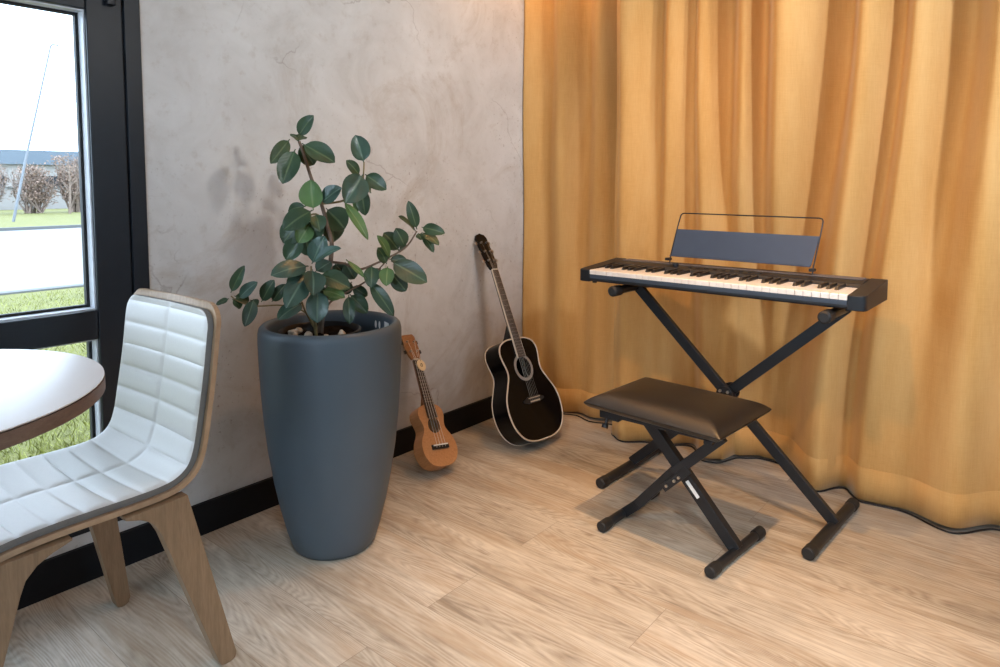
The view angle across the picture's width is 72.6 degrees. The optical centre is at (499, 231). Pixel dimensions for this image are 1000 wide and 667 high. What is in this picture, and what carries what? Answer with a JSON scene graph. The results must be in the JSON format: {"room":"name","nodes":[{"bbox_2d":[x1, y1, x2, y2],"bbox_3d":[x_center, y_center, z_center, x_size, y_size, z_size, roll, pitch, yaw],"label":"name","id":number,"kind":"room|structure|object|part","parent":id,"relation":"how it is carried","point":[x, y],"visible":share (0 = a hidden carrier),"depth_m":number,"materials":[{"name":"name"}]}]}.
{"room":"music room","nodes":[
{"label":"music room","id":0,"kind":"room"},
{"bbox_2d":[45,0,523,559],"bbox_3d":[-1.640,-0.283,1.306,0.260,2.700,5.930,3,5,40],"label":"wall","id":1,"kind":"structure","parent":0,"point":[434,88],"depth_m":2.37,"materials":[{"name":"paint"}]},
{"bbox_2d":[0,0,149,537],"bbox_3d":[-2.057,-0.229,0.678,0.146,2.220,3.228,3,5,40],"label":"window","id":2,"kind":"structure","parent":1,"relation":"in","point":[106,33],"depth_m":1.82,"materials":[{"name":"metal"}]},
{"bbox_3d":[-2.066,-0.229,0.685,0.124,2.220,3.228,3,5,40],"label":"frame","id":3,"kind":"part","parent":2,"relation":"part of","materials":[{"name":"metal"}]},
{"bbox_3d":[-1.029,-0.668,1.792,0.022,0.140,0.024,3,5,40],"label":"handle plate","id":4,"kind":"part","parent":2,"relation":"part of","materials":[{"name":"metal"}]},
{"bbox_2d":[17,396,492,609],"bbox_3d":[-1.534,0.921,1.302,0.014,0.098,5.630,3,5,40],"label":"baseboard","id":5,"kind":"structure","parent":1,"relation":"attached to","point":[60,573],"depth_m":2.04,"materials":[{"name":"black paint"}]},
{"bbox_2d":[3,412,999,666],"bbox_3d":[-0.196,1.079,0.194,3.740,0.060,5.630,3,5,40],"label":"floor","id":6,"kind":"structure","parent":0,"point":[496,556],"depth_m":1.79,"materials":[{"name":"brown wood"}]},
{"bbox_2d":[0,349,105,450],"bbox_3d":[-1.017,0.625,1.081,0.700,0.720,0.700,3,5,40],"label":"round table","id":7,"kind":"object","parent":6,"relation":"on","point":[41,391],"visible":1,"depth_m":1.13,"materials":[{"name":"white laminate"}]},
{"bbox_2d":[0,288,235,666],"bbox_3d":[-0.919,0.560,1.421,0.441,0.802,0.557,3,5,40],"label":"dining chair","id":8,"kind":"object","parent":6,"relation":"on","point":[153,445],"visible":1,"depth_m":1.47,"materials":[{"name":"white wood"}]},
{"bbox_3d":[-0.863,0.772,1.186,0.028,0.411,0.220,3,5,38],"label":"leg","id":9,"kind":"part","parent":8,"relation":"part of","materials":[{"name":"brown wood"}]},
{"bbox_3d":[-0.998,0.738,1.654,0.028,0.414,0.168,3,5,38],"label":"leg","id":10,"kind":"part","parent":8,"relation":"part of","materials":[{"name":"brown wood"}]},
{"bbox_3d":[-0.669,0.754,1.432,0.028,0.414,0.223,3,5,38],"label":"leg","id":11,"kind":"part","parent":8,"relation":"part of","materials":[{"name":"brown wood"}]},
{"bbox_2d":[257,310,401,560],"bbox_3d":[-0.491,0.590,2.002,0.406,0.661,0.406,3,5,40],"label":"planter","id":12,"kind":"object","parent":6,"relation":"on","point":[330,403],"visible":0.99,"depth_m":1.85,"materials":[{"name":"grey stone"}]},
{"bbox_2d":[278,321,360,335],"bbox_3d":[-0.522,0.381,1.985,0.234,0.200,0.234,3,5,40],"label":"nursery pot","id":13,"kind":"object","parent":12,"relation":"in","point":[330,327],"visible":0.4,"depth_m":2.05,"materials":[{"name":"black plastic"}]},
{"bbox_2d":[288,329,297,334],"bbox_3d":[-0.601,0.291,1.968,0.027,0.021,0.025,3,5,40],"label":"pebble","id":14,"kind":"object","parent":13,"relation":"on","point":[290,332],"visible":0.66,"depth_m":1.96,"materials":[{"name":"beige stone"}]},
{"bbox_2d":[296,327,302,333],"bbox_3d":[-0.591,0.290,2.001,0.022,0.022,0.022,0,4,-5],"label":"pebble","id":15,"kind":"object","parent":13,"relation":"on","point":[300,330],"visible":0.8,"depth_m":1.99,"materials":[{"name":"beige stone"}]},
{"bbox_2d":[304,331,312,335],"bbox_3d":[-0.543,0.293,1.933,0.025,0.023,0.024,0,4,-4],"label":"pebble","id":16,"kind":"object","parent":13,"relation":"on","point":[308,333],"visible":0.61,"depth_m":1.92,"materials":[{"name":"beige stone"}]},
{"bbox_2d":[216,115,444,335],"bbox_3d":[-0.481,-0.014,1.954,0.627,0.637,0.222,-2,4,-23],"label":"rubber plant","id":17,"kind":"object","parent":13,"relation":"in","point":[300,232],"visible":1,"depth_m":1.95,"materials":[{"name":"green plant"}]},
{"bbox_2d":[402,334,457,470],"bbox_3d":[-0.302,0.637,2.560,0.168,0.461,0.316,-4,5,-43],"label":"ukulele","id":18,"kind":"object","parent":6,"relation":"on","point":[435,448],"visible":0.98,"depth_m":2.51,"materials":[{"name":"brown wood"}]},
{"bbox_2d":[417,357,425,370],"bbox_3d":[-0.305,0.508,2.615,0.035,0.047,0.045,1,4,11],"label":"tag","id":19,"kind":"object","parent":18,"relation":"hanging from","point":[421,365],"visible":1,"depth_m":2.61,"materials":[{"name":"beige wood"}]},
{"bbox_2d":[474,234,562,445],"bbox_3d":[0.032,0.438,2.846,0.415,0.844,0.332,3,5,40],"label":"acoustic guitar","id":20,"kind":"object","parent":6,"relation":"on","point":[527,408],"visible":1,"depth_m":2.78,"materials":[{"name":"black paint"}]},
{"bbox_2d":[584,377,770,578],"bbox_3d":[0.533,0.700,2.070,0.444,0.432,0.339,4,6,44],"label":"piano bench","id":21,"kind":"object","parent":6,"relation":"on","point":[661,406],"visible":1,"depth_m":1.98,"materials":[{"name":"black leather"}]},
{"bbox_3d":[0.321,0.582,2.072,0.020,0.035,0.029,3,5,40],"label":"latch knob","id":22,"kind":"part","parent":21,"relation":"part of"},
{"bbox_3d":[0.535,0.558,2.050,0.335,0.025,0.246,3,5,40],"label":"seat rail","id":23,"kind":"part","parent":21,"relation":"part of","materials":[{"name":"black metal"}]},
{"bbox_3d":[0.519,0.728,2.007,0.096,0.096,0.008,3,5,40],"label":"height plate","id":24,"kind":"part","parent":21,"relation":"part of","materials":[{"name":"metal"}]},
{"bbox_2d":[584,377,770,441],"bbox_3d":[0.532,0.515,2.056,0.444,0.062,0.336,4,6,44],"label":"seat cushion","id":25,"kind":"object","parent":21,"relation":"on","point":[705,415],"depth_m":1.97,"materials":[{"name":"brown leather"}]},
{"bbox_3d":[0.561,0.733,2.022,0.320,0.350,0.030,3,5,40],"label":"cross leg","id":26,"kind":"part","parent":21,"relation":"part of","materials":[{"name":"black metal"}]},
{"bbox_2d":[596,285,859,560],"bbox_3d":[0.762,0.545,2.283,0.754,0.710,0.466,3,5,40],"label":"keyboard stand","id":27,"kind":"object","parent":6,"relation":"on","point":[827,318],"visible":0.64,"depth_m":2.19,"materials":[{"name":"black metal"}]},
{"bbox_3d":[0.500,0.195,2.463,0.029,0.029,0.317,4,5,42],"label":"support arm","id":28,"kind":"part","parent":27,"relation":"part of"},
{"bbox_3d":[0.741,0.537,2.248,0.056,0.056,0.008,3,5,40],"label":"pivot plate","id":29,"kind":"part","parent":27,"relation":"part of","materials":[{"name":"metal"}]},
{"bbox_2d":[580,258,887,311],"bbox_3d":[0.716,0.156,2.228,0.930,0.076,0.258,3,5,41],"label":"keyboard","id":30,"kind":"object","parent":27,"relation":"on","point":[849,293],"visible":1,"depth_m":2.11,"materials":[{"name":"plastic"}]},
{"bbox_3d":[0.766,0.141,2.285,0.836,0.034,0.106,3,5,41],"label":"control panel","id":31,"kind":"part","parent":30,"relation":"part of","materials":[{"name":"plastic"}]},
{"bbox_2d":[665,213,823,274],"bbox_3d":[0.803,0.035,2.284,0.510,0.186,0.072,3,5,40],"label":"music stand","id":32,"kind":"object","parent":30,"relation":"on","point":[777,249],"visible":1,"depth_m":2.26,"materials":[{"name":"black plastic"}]},
{"bbox_3d":[0.806,0.048,2.280,0.486,0.095,0.034,3,5,40],"label":"plate","id":33,"kind":"part","parent":32,"relation":"part of","materials":[{"name":"black metal"}]},
{"bbox_3d":[0.758,0.541,2.260,0.699,0.684,0.020,3,5,39],"label":"cross leg","id":34,"kind":"part","parent":27,"relation":"part of","materials":[{"name":"black metal"}]},
{"bbox_3d":[0.766,0.539,2.285,0.733,0.684,0.020,3,5,40],"label":"cross leg","id":35,"kind":"part","parent":27,"relation":"part of","materials":[{"name":"black metal"}]},
{"bbox_3d":[1.008,0.227,2.004,0.029,0.029,0.313,4,5,42],"label":"support arm","id":36,"kind":"part","parent":27,"relation":"part of"},
{"bbox_2d":[563,413,999,533],"bbox_3d":[0.971,0.880,2.526,2.060,0.006,0.204,3,5,40],"label":"power cord","id":37,"kind":"object","parent":6,"relation":"on","point":[849,492],"visible":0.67,"depth_m":2.36,"materials":[{"name":"black rubber"}]},
{"label":"outside","id":38,"kind":"structure","parent":0,"visible":0},
{"bbox_2d":[0,287,89,464],"bbox_3d":[4.057,0.353,13.604,6.630,0.200,54.000,3,5,40],"label":"lawn","id":39,"kind":"structure","parent":38,"point":[81,289],"depth_m":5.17,"materials":[{"name":"green plant"}]},
{"bbox_3d":[-0.208,-1.596,0.015,4.070,0.100,5.930,3,5,40],"label":"ceiling","id":40,"kind":"structure","parent":0,"visible":0},
{"bbox_3d":[1.133,-1.664,2.225,2.700,0.075,0.030,3,5,40],"label":"rail","id":41,"kind":"object","parent":40,"relation":"attached to","visible":0},
{"bbox_2d":[522,0,616,417],"bbox_3d":[0.382,-0.418,3.035,0.621,2.514,0.102,3,5,35],"label":"curtain","id":42,"kind":"object","parent":41,"relation":"hanging from","point":[570,71],"visible":0.57,"depth_m":3.10,"materials":[{"name":"fabric"}]},
{"bbox_2d":[612,0,999,528],"bbox_3d":[1.284,-0.357,2.168,2.081,2.514,0.215,4,5,41],"label":"curtain","id":43,"kind":"object","parent":41,"relation":"hanging from","point":[878,121],"visible":0.82,"depth_m":2.32,"materials":[{"name":"fabric"}]},
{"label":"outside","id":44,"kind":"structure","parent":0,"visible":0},
{"bbox_2d":[0,228,83,291],"bbox_3d":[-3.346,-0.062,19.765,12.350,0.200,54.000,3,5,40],"label":"road","id":45,"kind":"structure","parent":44,"point":[29,259],"depth_m":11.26,"materials":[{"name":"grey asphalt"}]},
{"bbox_2d":[0,224,80,230],"bbox_3d":[-8.164,-0.395,23.771,0.200,0.260,54.000,3,5,40],"label":"kerb","id":46,"kind":"object","parent":45,"relation":"on","point":[79,225],"depth_m":18.46,"materials":[{"name":"grey concrete"}]},
{"bbox_2d":[0,283,83,294],"bbox_3d":[1.454,0.190,15.769,0.150,0.220,54.000,3,5,40],"label":"kerb","id":47,"kind":"object","parent":45,"relation":"on","point":[73,285],"depth_m":7.72,"materials":[{"name":"grey concrete"}]},
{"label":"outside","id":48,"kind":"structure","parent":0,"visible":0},
{"bbox_2d":[0,209,80,227],"bbox_3d":[-27.592,-1.506,39.939,50.400,0.200,54.000,3,5,40],"label":"verge","id":49,"kind":"structure","parent":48,"point":[50,217],"depth_m":23.92,"materials":[{"name":"green plant"}]},
{"bbox_2d":[0,163,12,201],"bbox_3d":[-20.396,-1.787,27.015,2.030,2.229,1.724,3,5,40],"label":"bush","id":50,"kind":"object","parent":49,"relation":"on","point":[5,172],"visible":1,"depth_m":27.44,"materials":[{"name":"brown plant"}]},
{"bbox_2d":[7,163,57,212],"bbox_3d":[-19.333,-1.825,28.232,1.778,2.130,1.775,3,5,40],"label":"bush","id":51,"kind":"object","parent":49,"relation":"on","point":[33,182],"visible":0.91,"depth_m":28.08,"materials":[{"name":"brown plant"}]},
{"bbox_2d":[12,43,58,221],"bbox_3d":[-15.151,-3.276,22.213,0.084,5.844,1.552,3,5,40],"label":"lamp post","id":52,"kind":"object","parent":49,"relation":"on","point":[49,51],"visible":1,"depth_m":22.08,"materials":[{"name":"grey metal"}]},
{"bbox_2d":[0,149,78,186],"bbox_3d":[-42.591,-4.615,54.873,8.800,3.900,90.800,3,5,40],"label":"warehouse","id":53,"kind":"structure","parent":49,"relation":"on","point":[11,158],"depth_m":54.30,"materials":[{"name":"metal"}]},
{"bbox_2d":[0,187,79,209],"bbox_3d":[-22.193,-1.644,32.803,0.300,1.080,50.000,3,5,40],"label":"wall","id":54,"kind":"structure","parent":49,"relation":"on","point":[6,204],"depth_m":32.08,"materials":[{"name":"grey concrete"}]},
{"bbox_2d":[44,153,80,211],"bbox_3d":[-18.458,-2.144,29.455,1.844,2.585,1.724,3,5,40],"label":"bush","id":55,"kind":"object","parent":49,"relation":"on","point":[62,175],"visible":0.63,"depth_m":29.08,"materials":[{"name":"brown plant"}]},
{"bbox_2d":[52,159,78,213],"bbox_3d":[-17.477,-1.865,27.632,0.551,2.253,1.084,3,5,40],"label":"sapling","id":56,"kind":"object","parent":49,"relation":"on","point":[68,167],"visible":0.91,"depth_m":27.62,"materials":[{"name":"plant"}]}
]}

